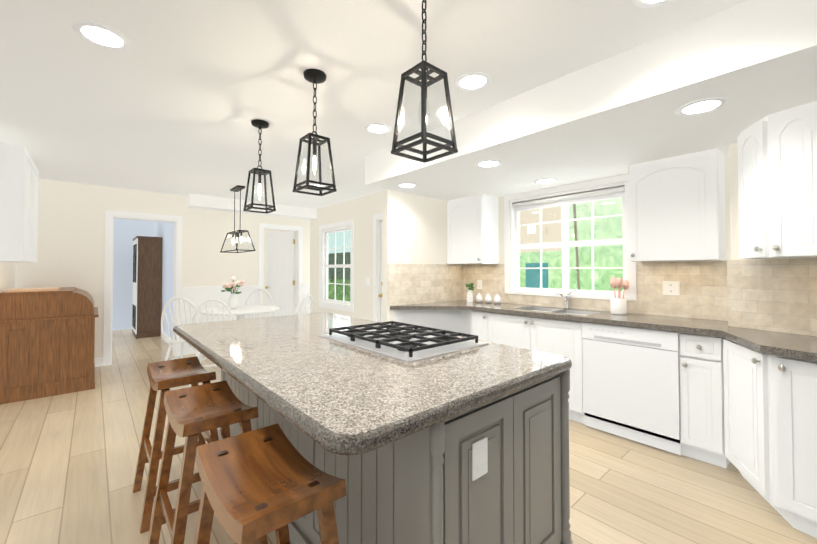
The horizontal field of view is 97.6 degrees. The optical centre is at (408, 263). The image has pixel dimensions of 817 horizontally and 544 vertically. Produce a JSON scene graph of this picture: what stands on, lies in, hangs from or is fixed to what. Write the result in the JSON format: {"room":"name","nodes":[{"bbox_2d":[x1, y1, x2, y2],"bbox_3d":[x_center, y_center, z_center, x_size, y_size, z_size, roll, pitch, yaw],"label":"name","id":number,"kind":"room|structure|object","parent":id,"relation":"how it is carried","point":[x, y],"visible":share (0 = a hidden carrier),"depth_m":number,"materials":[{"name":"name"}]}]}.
{"room":"kitchen","nodes":[
{"label":"kitchen","id":0,"kind":"room"},
{"bbox_2d":[0,263,19,292],"bbox_3d":[-3.625,0.135,2.960,0.120,2.440,3.537,1,-1,-41],"label":"wall","id":1,"kind":"structure","parent":0,"point":[9,272],"depth_m":3.99,"materials":[{"name":"white paint"}]},
{"bbox_2d":[0,142,38,262],"bbox_3d":[-3.500,-0.477,3.130,0.274,0.930,1.050,1,-1,-41],"label":"upper cabinet","id":2,"kind":"object","parent":1,"relation":"attached to","point":[19,181],"visible":1,"depth_m":2.85,"materials":[{"name":"white wood"}]},
{"bbox_2d":[16,179,315,358],"bbox_3d":[-3.367,0.182,5.630,4.040,2.440,0.120,1,-1,-41],"label":"wall","id":3,"kind":"structure","parent":0,"point":[71,237],"depth_m":5.51,"materials":[{"name":"white paint"}]},
{"bbox_2d":[265,231,294,316],"bbox_3d":[-2.487,0.406,6.869,0.382,2.020,0.607,1,-1,-41],"label":"interior door","id":4,"kind":"structure","parent":3,"relation":"in","point":[280,269],"depth_m":6.86,"materials":[{"name":"white wood"}]},
{"bbox_2d":[94,174,636,366],"bbox_3d":[-2.542,0.312,5.062,4.289,2.160,8.900,1,-1,-41],"label":"trim","id":5,"kind":"structure","parent":3,"relation":"attached to","point":[196,296],"depth_m":5.42,"materials":[{"name":"white wood"}]},
{"bbox_2d":[320,225,350,307],"bbox_3d":[-1.215,0.049,6.171,0.140,1.335,1.020,1,-1,-41],"label":"dining room window","id":6,"kind":"structure","parent":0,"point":[325,268],"depth_m":6.30,"materials":[{"name":"white wood"}]},
{"bbox_2d":[0,329,816,543],"bbox_3d":[-1.890,1.411,4.417,7.600,0.060,12.300,1,-1,-41],"label":"floor","id":7,"kind":"structure","parent":0,"point":[68,462],"depth_m":2.18,"materials":[{"name":"brown wood"}]},
{"bbox_2d":[0,287,98,404],"bbox_3d":[-4.051,0.825,4.104,0.730,1.100,1.125,1,-1,-41],"label":"roll-top desk","id":8,"kind":"object","parent":7,"relation":"on","point":[47,340],"visible":1,"depth_m":3.67,"materials":[{"name":"brown wood"}]},
{"bbox_2d":[132,236,161,338],"bbox_3d":[-5.284,0.460,7.204,0.395,1.940,0.895,1,-1,-41],"label":"armoire","id":9,"kind":"object","parent":7,"relation":"on","point":[146,302],"visible":1,"depth_m":6.89,"materials":[{"name":"brown wood"}]},
{"bbox_2d":[132,356,218,533],"bbox_3d":[-1.328,0.972,2.073,0.396,0.735,0.470,1,-1,-41],"label":"stool","id":10,"kind":"object","parent":7,"relation":"on","point":[164,376],"visible":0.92,"depth_m":1.99,"materials":[{"name":"brown wood"}]},
{"bbox_2d":[161,297,216,366],"bbox_3d":[-2.784,0.896,4.534,0.496,0.982,0.546,0,-1,-6],"label":"dining chair","id":11,"kind":"object","parent":7,"relation":"on","point":[171,340],"visible":0.6,"depth_m":4.34,"materials":[{"name":"white wood"}]},
{"bbox_2d":[148,380,267,543],"bbox_3d":[-0.878,0.962,1.563,0.396,0.735,0.470,1,-1,-41],"label":"stool","id":12,"kind":"object","parent":7,"relation":"on","point":[192,412],"visible":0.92,"depth_m":1.52,"materials":[{"name":"brown wood"}]},
{"bbox_2d":[188,299,234,386],"bbox_3d":[-2.278,0.890,4.214,0.496,0.982,0.546,0,-1,-21],"label":"dining chair","id":13,"kind":"object","parent":7,"relation":"on","point":[194,316],"visible":0.4,"depth_m":4.01,"materials":[{"name":"white wood"}]},
{"bbox_2d":[199,305,279,319],"bbox_3d":[-2.362,1.016,5.035,1.040,0.751,1.040,1,-1,-41],"label":"dining table","id":14,"kind":"object","parent":7,"relation":"on","point":[240,312],"visible":0.44,"depth_m":4.90,"materials":[{"name":"white wood"}]},
{"bbox_2d":[221,276,244,308],"bbox_3d":[-2.469,0.405,4.999,0.286,0.468,0.301,1,-1,-41],"label":"flower vase","id":15,"kind":"object","parent":14,"relation":"on","point":[233,300],"visible":1,"depth_m":4.97,"materials":[{"name":"white ceramic"}]},
{"bbox_2d":[245,289,274,318],"bbox_3d":[-2.397,0.917,5.716,0.496,0.982,0.546,0,-1,-19],"label":"dining chair","id":16,"kind":"object","parent":7,"relation":"on","point":[259,290],"visible":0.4,"depth_m":5.93,"materials":[{"name":"white wood"}]},
{"bbox_2d":[193,423,345,543],"bbox_3d":[-0.425,0.953,1.050,0.396,0.735,0.470,1,-1,-41],"label":"stool","id":17,"kind":"object","parent":7,"relation":"on","point":[258,484],"visible":1,"depth_m":1.01,"materials":[{"name":"brown wood"}]},
{"bbox_2d":[294,294,313,314],"bbox_3d":[-1.596,0.902,4.847,0.546,0.982,0.496,0,-1,17],"label":"dining chair","id":18,"kind":"object","parent":7,"relation":"on","point":[300,303],"visible":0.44,"depth_m":4.78,"materials":[{"name":"white wood"}]},
{"bbox_2d":[217,372,571,543],"bbox_3d":[-0.350,0.902,2.115,0.894,0.875,2.248,1,-1,-41],"label":"kitchen island","id":19,"kind":"object","parent":7,"relation":"on","point":[499,474],"depth_m":1.26,"materials":[{"name":"grey wood"}]},
{"bbox_2d":[173,312,571,467],"bbox_3d":[-0.452,0.446,2.035,1.200,0.046,2.280,1,-1,-41],"label":"island countertop","id":20,"kind":"structure","parent":19,"relation":"on","point":[349,404],"depth_m":1.31,"materials":[{"name":"grey stone"}]},
{"bbox_2d":[317,320,488,363],"bbox_3d":[-0.049,0.399,1.964,0.554,0.044,0.784,1,-1,-41],"label":"cooktop","id":21,"kind":"object","parent":20,"relation":"in","point":[402,341],"depth_m":1.85,"materials":[{"name":"black metal"}]},
{"bbox_2d":[394,313,693,457],"bbox_3d":[1.139,0.922,3.249,1.153,0.874,2.597,1,-1,-41],"label":"base cabinet","id":22,"kind":"object","parent":7,"relation":"on","point":[645,396],"depth_m":2.72,"materials":[{"name":"white wood"}]},
{"bbox_2d":[582,322,680,454],"bbox_3d":[1.655,0.906,2.706,0.050,0.848,0.642,1,-1,-41],"label":"dishwasher","id":23,"kind":"object","parent":22,"relation":"in","point":[631,374],"depth_m":2.66,"materials":[{"name":"white metal"}]},
{"bbox_2d":[694,357,816,538],"bbox_3d":[2.326,0.892,1.538,0.996,0.874,1.530,1,-1,-41],"label":"base cabinet","id":24,"kind":"object","parent":7,"relation":"on","point":[720,393],"depth_m":1.87,"materials":[{"name":"white wood"}]},
{"bbox_2d":[390,301,816,372],"bbox_3d":[1.565,0.452,2.610,1.370,0.039,4.132,1,-1,-41],"label":"countertop","id":25,"kind":"structure","parent":24,"relation":"on","point":[691,337],"depth_m":2.63,"materials":[{"name":"grey stone"}]},
{"bbox_2d":[465,283,474,301],"bbox_3d":[0.752,0.350,4.329,0.108,0.227,0.119,1,-1,-41],"label":"vase","id":26,"kind":"object","parent":25,"relation":"on","point":[470,293],"visible":1,"depth_m":4.30,"materials":[{"name":"white ceramic"}]},
{"bbox_2d":[476,292,481,301],"bbox_3d":[0.840,0.399,4.244,0.084,0.125,0.082,1,-1,-41],"label":"pear","id":27,"kind":"object","parent":25,"relation":"on","point":[479,298],"depth_m":4.22,"materials":[{"name":"white ceramic"}]},
{"bbox_2d":[482,292,490,302],"bbox_3d":[0.927,0.398,4.160,0.084,0.125,0.082,1,-1,-41],"label":"pear","id":28,"kind":"object","parent":25,"relation":"on","point":[488,299],"depth_m":4.13,"materials":[{"name":"white ceramic"}]},
{"bbox_2d":[491,293,500,303],"bbox_3d":[1.014,0.396,4.077,0.084,0.125,0.082,1,-1,-41],"label":"pear","id":29,"kind":"object","parent":25,"relation":"on","point":[497,299],"depth_m":4.05,"materials":[{"name":"white ceramic"}]},
{"bbox_2d":[522,305,597,316],"bbox_3d":[1.401,0.546,3.403,0.370,0.194,0.700,1,-1,-41],"label":"sink","id":30,"kind":"object","parent":25,"relation":"in","point":[544,310],"depth_m":3.48,"materials":[{"name":"silver metal"}]},
{"bbox_2d":[555,289,576,308],"bbox_3d":[1.521,0.351,3.462,0.262,0.195,0.131,1,-1,-41],"label":"faucet","id":31,"kind":"object","parent":25,"relation":"on","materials":[{"name":"silver metal"}]},
{"bbox_2d":[610,276,628,314],"bbox_3d":[1.829,0.277,3.126,0.175,0.330,0.152,1,-1,-41],"label":"utensil crock","id":32,"kind":"object","parent":25,"relation":"on","point":[618,305],"visible":1,"depth_m":3.08,"materials":[{"name":"white ceramic"}]},
{"bbox_2d":[0,0,816,219],"bbox_3d":[-2.212,-0.970,3.842,6.100,0.360,11.600,1,-1,-41],"label":"ceiling","id":33,"kind":"structure","parent":0,"point":[177,97],"depth_m":2.08,"materials":[{"name":"white paint"}]},
{"bbox_2d":[72,21,130,50],"bbox_3d":[-1.492,-1.104,1.745,0.215,0.006,0.215,-1,-1,43],"label":"recessed light","id":34,"kind":"object","parent":33,"relation":"in","point":[101,36],"depth_m":1.74,"materials":[{"name":"white plastic"}]},
{"bbox_2d":[220,185,255,252],"bbox_3d":[-2.375,-0.604,4.958,0.242,0.888,0.772,1,-1,-41],"label":"dining pendant light","id":35,"kind":"object","parent":33,"relation":"hanging from","point":[237,188],"visible":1,"depth_m":4.93,"materials":[{"name":"black metal"}]},
{"bbox_2d":[243,119,275,213],"bbox_3d":[-1.148,-0.745,2.761,0.184,0.684,0.184,1,-1,-41],"label":"pendant lantern","id":36,"kind":"object","parent":33,"relation":"hanging from","point":[260,124],"visible":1,"depth_m":2.75,"materials":[{"name":"black metal"}]},
{"bbox_2d":[293,69,336,195],"bbox_3d":[-0.545,-0.757,2.078,0.184,0.684,0.184,1,-1,-41],"label":"pendant lantern","id":37,"kind":"object","parent":33,"relation":"hanging from","point":[316,76],"visible":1,"depth_m":2.07,"materials":[{"name":"black metal"}]},
{"bbox_2d":[365,123,390,133],"bbox_3d":[-0.245,-1.084,2.885,0.215,0.006,0.215,0,-1,10],"label":"recessed light","id":38,"kind":"object","parent":33,"relation":"in","point":[375,128],"depth_m":2.88,"materials":[{"name":"white plastic"}]},
{"bbox_2d":[397,183,417,187],"bbox_3d":[-0.013,-0.790,3.645,0.215,0.006,0.215,0,-1,25],"label":"recessed light","id":39,"kind":"object","parent":33,"relation":"in","point":[403,185],"depth_m":3.64,"materials":[{"name":"white"}]},
{"bbox_2d":[391,0,457,162],"bbox_3d":[0.061,-0.769,1.392,0.184,0.684,0.184,1,-1,-41],"label":"pendant lantern","id":40,"kind":"object","parent":33,"relation":"hanging from","point":[424,73],"visible":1,"depth_m":1.38,"materials":[{"name":"black metal"}]},
{"bbox_2d":[455,72,490,90],"bbox_3d":[0.390,-1.097,2.166,0.215,0.006,0.215,0,-1,10],"label":"recessed light","id":41,"kind":"object","parent":33,"relation":"in","point":[472,81],"depth_m":2.16,"materials":[{"name":"white plastic"}]},
{"bbox_2d":[475,160,501,167],"bbox_3d":[0.648,-0.804,2.895,0.215,0.006,0.215,-1,-1,43],"label":"recessed light","id":42,"kind":"object","parent":33,"relation":"in","point":[485,163],"depth_m":2.88,"materials":[{"name":"white"}]},
{"bbox_2d":[534,178,557,183],"bbox_3d":[1.328,-0.794,3.455,0.215,0.006,0.215,-1,-1,43],"label":"recessed light","id":43,"kind":"object","parent":33,"relation":"in","point":[546,180],"depth_m":3.45,"materials":[{"name":"white"}]},
{"bbox_2d":[632,0,672,7],"bbox_3d":[1.029,-1.110,1.442,0.215,0.006,0.215,0,-1,10],"label":"recessed light","id":44,"kind":"object","parent":33,"relation":"in","point":[638,3],"depth_m":1.52,"materials":[{"name":"white plastic"}]},
{"bbox_2d":[676,97,727,116],"bbox_3d":[1.542,-0.822,1.883,0.215,0.006,0.215,0,-1,25],"label":"recessed light","id":45,"kind":"object","parent":33,"relation":"in","point":[702,106],"depth_m":1.88,"materials":[{"name":"white plastic"}]},
{"bbox_2d":[380,189,439,321],"bbox_3d":[0.029,0.155,4.086,0.750,2.440,0.090,1,-1,-41],"label":"wall","id":46,"kind":"structure","parent":0,"point":[411,222],"depth_m":4.01,"materials":[{"name":"white paint"}]},
{"bbox_2d":[377,219,382,321],"bbox_3d":[-0.163,0.371,4.959,0.157,2.039,0.798,1,-1,-41],"label":"door leaf","id":47,"kind":"structure","parent":46,"relation":"in","point":[379,264],"depth_m":5.23,"materials":[{"name":"white wood"}]},
{"bbox_2d":[403,256,407,263],"bbox_3d":[-0.031,-0.018,3.969,0.080,0.120,0.008,1,-1,-41],"label":"electrical outlet plate","id":48,"kind":"object","parent":46,"relation":"attached to","point":[405,258],"depth_m":3.96,"materials":[{"name":"white plastic"}]},
{"bbox_2d":[388,263,462,305],"bbox_3d":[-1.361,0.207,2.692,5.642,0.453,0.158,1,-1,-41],"label":"tile backsplash","id":49,"kind":"structure","parent":46,"relation":"attached to","point":[416,283],"depth_m":4.14,"materials":[{"name":"beige tile"}]},
{"bbox_2d":[498,187,696,318],"bbox_3d":[1.646,0.147,3.653,0.120,2.440,2.880,1,-1,-41],"label":"wall","id":50,"kind":"structure","parent":0,"point":[500,199],"depth_m":4.20,"materials":[{"name":"white paint"}]},
{"bbox_2d":[447,194,498,263],"bbox_3d":[0.768,-0.385,4.323,0.319,0.786,0.532,1,-1,-41],"label":"upper cabinet","id":51,"kind":"object","parent":50,"relation":"attached to","point":[472,221],"depth_m":4.16,"materials":[{"name":"white wood"}]},
{"bbox_2d":[477,280,481,288],"bbox_3d":[0.877,0.260,4.413,0.007,0.115,0.075,1,-1,-41],"label":"electrical outlet plate","id":52,"kind":"object","parent":50,"relation":"attached to","point":[479,282],"depth_m":4.41,"materials":[{"name":"white plastic"}]},
{"bbox_2d":[508,181,629,300],"bbox_3d":[1.606,-0.195,3.689,0.140,1.075,1.240,1,-1,-41],"label":"window","id":53,"kind":"structure","parent":50,"relation":"in","point":[563,200],"depth_m":3.68,"materials":[{"name":"white wood"}]},
{"bbox_2d":[463,261,727,320],"bbox_3d":[1.570,0.224,3.640,0.008,0.453,2.600,1,-1,-41],"label":"tile backsplash","id":54,"kind":"structure","parent":50,"relation":"attached to","point":[703,290],"depth_m":3.02,"materials":[{"name":"tile"}]},
{"bbox_2d":[663,281,679,294],"bbox_3d":[2.167,0.204,2.951,0.007,0.115,0.115,1,-1,-41],"label":"electrical outlet plate","id":55,"kind":"object","parent":50,"relation":"attached to","point":[671,287],"depth_m":2.95,"materials":[{"name":"white plastic"}]},
{"bbox_2d":[628,148,717,261],"bbox_3d":[2.099,-0.412,2.815,0.319,0.786,0.560,1,-1,-41],"label":"upper cabinet","id":56,"kind":"object","parent":50,"relation":"attached to","point":[673,201],"depth_m":2.68,"materials":[{"name":"white wood"}]},
{"bbox_2d":[725,143,808,335],"bbox_3d":[2.583,0.111,1.651,0.744,2.440,1.705,1,-1,-41],"label":"wall","id":57,"kind":"structure","parent":0,"point":[731,161],"depth_m":2.44,"materials":[{"name":"white paint"}]},
{"bbox_2d":[718,101,816,260],"bbox_3d":[2.395,-0.434,1.564,0.788,0.786,1.442,1,-1,-41],"label":"upper cabinet","id":58,"kind":"object","parent":57,"relation":"attached to","point":[777,154],"depth_m":1.93,"materials":[{"name":"white wood"}]},
{"bbox_2d":[727,258,816,335],"bbox_3d":[2.522,0.190,1.725,0.008,0.453,1.600,0,-1,-24],"label":"tile backsplash","id":59,"kind":"structure","parent":57,"relation":"attached to","point":[777,295],"depth_m":2.23,"materials":[{"name":"tile"}]},
{"label":"outside","id":60,"kind":"structure","parent":0,"visible":0},
{"bbox_2d":[519,197,622,290],"bbox_3d":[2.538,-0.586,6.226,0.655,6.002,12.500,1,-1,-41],"label":"window panes","id":61,"kind":"structure","parent":60,"point":[605,204],"depth_m":6.15,"materials":[{"name":"clear glass"}]},
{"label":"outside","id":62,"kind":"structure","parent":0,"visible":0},
{"bbox_2d":[328,230,350,301],"bbox_3d":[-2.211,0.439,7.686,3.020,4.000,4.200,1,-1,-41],"label":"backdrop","id":63,"kind":"structure","parent":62,"point":[331,272],"depth_m":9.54,"materials":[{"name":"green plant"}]}
]}

